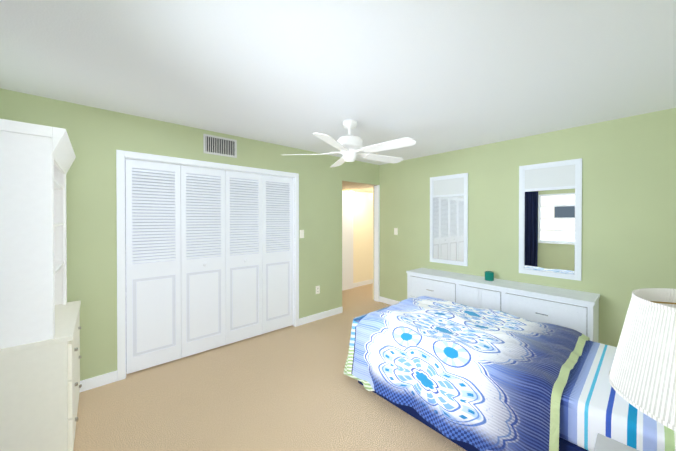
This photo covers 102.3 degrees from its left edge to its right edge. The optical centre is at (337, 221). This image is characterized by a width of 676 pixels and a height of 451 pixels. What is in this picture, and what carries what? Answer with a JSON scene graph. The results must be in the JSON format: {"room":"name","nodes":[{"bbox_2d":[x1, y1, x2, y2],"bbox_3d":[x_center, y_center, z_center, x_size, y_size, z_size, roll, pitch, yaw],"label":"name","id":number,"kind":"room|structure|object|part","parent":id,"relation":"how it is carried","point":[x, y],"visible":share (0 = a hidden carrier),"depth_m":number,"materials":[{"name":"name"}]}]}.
{"room":"bedroom","nodes":[
{"label":"bedroom","id":0,"kind":"room"},
{"bbox_2d":[0,88,378,380],"bbox_3d":[-0.991,0.222,3.445,4.500,2.440,0.120,0,1,-41],"label":"wall","id":1,"kind":"structure","parent":0,"point":[98,137],"depth_m":2.46,"materials":[{"name":"green paint"}]},
{"bbox_2d":[80,371,116,391],"bbox_3d":[-2.275,1.403,2.234,0.722,0.095,0.013,0,1,-41],"label":"baseboard","id":2,"kind":"structure","parent":1,"relation":"attached to","point":[98,381],"depth_m":2.38,"materials":[{"name":"white wood"}]},
{"bbox_2d":[116,150,298,380],"bbox_3d":[-1.312,0.396,3.153,1.944,2.097,0.136,0,1,-41],"label":"trim","id":3,"kind":"structure","parent":1,"relation":"attached to","point":[121,156],"depth_m":2.52,"materials":[{"name":"white wood"}]},
{"bbox_2d":[125,159,292,373],"bbox_3d":[-1.291,0.418,3.129,1.808,2.008,0.064,0,1,-41],"label":"bifold closet doors","id":4,"kind":"structure","parent":1,"relation":"in","point":[209,259],"depth_m":2.97,"materials":[{"name":"white paint"}]},
{"bbox_2d":[203,133,236,157],"bbox_3d":[-1.319,-0.845,3.062,0.360,0.210,0.010,0,1,-41],"label":"air vent","id":5,"kind":"object","parent":1,"relation":"in","point":[218,145],"visible":1,"depth_m":3.05,"materials":[{"name":"silver metal"}]},
{"bbox_2d":[300,230,303,237],"bbox_3d":[-0.501,0.175,3.789,0.072,0.115,0.010,0,1,-41],"label":"light switch","id":6,"kind":"object","parent":1,"relation":"attached to","point":[301,233],"visible":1,"depth_m":3.79,"materials":[{"name":"white plastic"}]},
{"bbox_2d":[316,285,319,293],"bbox_3d":[-0.295,0.999,3.977,0.072,0.115,0.008,0,1,-41],"label":"outlet","id":7,"kind":"object","parent":1,"relation":"attached to","point":[317,289],"visible":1,"depth_m":3.98,"materials":[{"name":"white plastic"}]},
{"bbox_2d":[299,307,342,325],"bbox_3d":[-0.236,1.391,4.028,0.817,0.095,0.013,0,1,-41],"label":"baseboard","id":8,"kind":"structure","parent":1,"relation":"attached to","point":[318,316],"depth_m":4.00,"materials":[{"name":"white wood"}]},
{"bbox_2d":[374,185,379,301],"bbox_3d":[0.700,0.393,4.899,0.038,2.080,0.092,0,1,-41],"label":"trim","id":9,"kind":"structure","parent":1,"relation":"attached to","point":[376,242],"depth_m":4.88,"materials":[{"name":"white wood"}]},
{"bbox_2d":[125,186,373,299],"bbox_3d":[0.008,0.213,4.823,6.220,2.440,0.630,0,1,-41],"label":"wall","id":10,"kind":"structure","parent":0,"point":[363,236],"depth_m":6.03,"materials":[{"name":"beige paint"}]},
{"bbox_2d":[342,191,352,290],"bbox_3d":[-0.031,0.399,5.519,0.920,2.060,0.034,0,1,-41],"label":"door frame","id":11,"kind":"structure","parent":10,"relation":"attached to","point":[347,241],"depth_m":5.70,"materials":[{"name":"white paint"}]},
{"bbox_2d":[73,283,465,450],"bbox_3d":[0.867,1.494,3.250,7.020,0.100,4.880,0,1,-41],"label":"floor","id":12,"kind":"structure","parent":0,"point":[291,388],"depth_m":2.16,"materials":[{"name":"carpet"}]},
{"bbox_2d":[0,119,81,450],"bbox_3d":[-1.998,0.463,1.748,0.489,1.980,0.908,0,1,-41],"label":"hutch","id":13,"kind":"object","parent":12,"relation":"on","point":[40,357],"visible":1,"depth_m":1.48,"materials":[{"name":"beige paint"}]},
{"bbox_2d":[353,279,372,287],"bbox_3d":[1.103,1.374,6.538,2.080,0.095,0.014,0,1,-41],"label":"baseboard","id":14,"kind":"structure","parent":12,"relation":"on","point":[366,282],"depth_m":6.04,"materials":[{"name":"white wood"}]},
{"bbox_2d":[406,268,599,342],"bbox_3d":[1.800,1.083,3.336,0.452,0.720,2.000,0,1,-41],"label":"dresser","id":15,"kind":"object","parent":12,"relation":"on","point":[576,310],"visible":0.38,"depth_m":2.95,"materials":[{"name":"white paint"}]},
{"bbox_2d":[485,271,493,280],"bbox_3d":[1.858,0.670,3.344,0.102,0.105,0.102,0,1,-41],"label":"candle jar","id":16,"kind":"object","parent":15,"relation":"on","point":[489,275],"visible":1,"depth_m":3.30,"materials":[{"name":"teal glass"}]},
{"bbox_2d":[344,296,675,450],"bbox_3d":[1.170,1.088,2.054,1.250,0.727,2.168,0,1,-41],"label":"bed","id":17,"kind":"object","parent":12,"relation":"on","point":[467,378],"visible":1,"depth_m":1.70,"materials":[{"name":"blue fabric"}]},
{"bbox_2d":[593,433,638,450],"bbox_3d":[1.030,1.160,0.746,0.520,0.600,0.528,0,1,-41],"label":"nightstand","id":18,"kind":"object","parent":12,"relation":"on","point":[603,443],"visible":1,"depth_m":1.04,"materials":[{"name":"grey paint"}]},
{"bbox_2d":[609,288,675,431],"bbox_3d":[1.141,0.539,0.781,0.518,0.640,0.518,0,1,-41],"label":"shade","id":19,"kind":"object","parent":18,"relation":"on","point":[662,302],"depth_m":0.81,"materials":[{"name":"white fabric"}]},
{"bbox_3d":[1.141,0.398,0.780,0.518,0.312,0.518,0,1,-41],"label":"lamp shade","id":20,"kind":"part","parent":19,"relation":"part of","materials":[{"name":"white fabric"}]},
{"bbox_2d":[0,0,675,164],"bbox_3d":[0.296,-1.039,2.065,4.620,0.100,3.880,0,1,-41],"label":"ceiling","id":21,"kind":"structure","parent":0,"point":[431,77],"depth_m":1.71,"materials":[{"name":"white paint"}]},
{"bbox_2d":[285,119,415,166],"bbox_3d":[0.158,-0.793,2.700,1.308,0.398,1.301,0,1,-41],"label":"ceiling fan","id":22,"kind":"object","parent":21,"relation":"hanging from","point":[349,146],"visible":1,"depth_m":2.62,"materials":[{"name":"white"}]},
{"bbox_2d":[342,181,375,192],"bbox_3d":[0.856,-0.676,5.731,3.740,0.054,1.119,0,1,-41],"label":"ceiling","id":23,"kind":"structure","parent":0,"point":[355,186],"depth_m":5.05,"materials":[{"name":"beige paint"}]},
{"bbox_2d":[379,108,675,346],"bbox_3d":[1.974,0.222,3.550,0.149,2.440,3.880,0,1,-41],"label":"wall","id":24,"kind":"structure","parent":0,"point":[628,205],"depth_m":3.01,"materials":[{"name":"green paint"}]},
{"bbox_2d":[379,296,399,304],"bbox_3d":[1.926,1.394,3.535,0.013,0.095,3.609,0,1,-41],"label":"baseboard","id":25,"kind":"structure","parent":24,"relation":"attached to","point":[382,299],"depth_m":4.73,"materials":[{"name":"white wood"}]},
{"bbox_3d":[1.579,-0.026,3.906,0.028,1.270,0.560,0,1,-41],"label":"mirror","id":26,"kind":"part","parent":24,"relation":"part of","materials":[{"name":"white mirror"}]},
{"bbox_3d":[2.345,-0.020,3.035,0.028,1.270,0.560,0,1,-41],"label":"mirror","id":27,"kind":"part","parent":24,"relation":"part of","materials":[{"name":"white mirror"}]}
]}

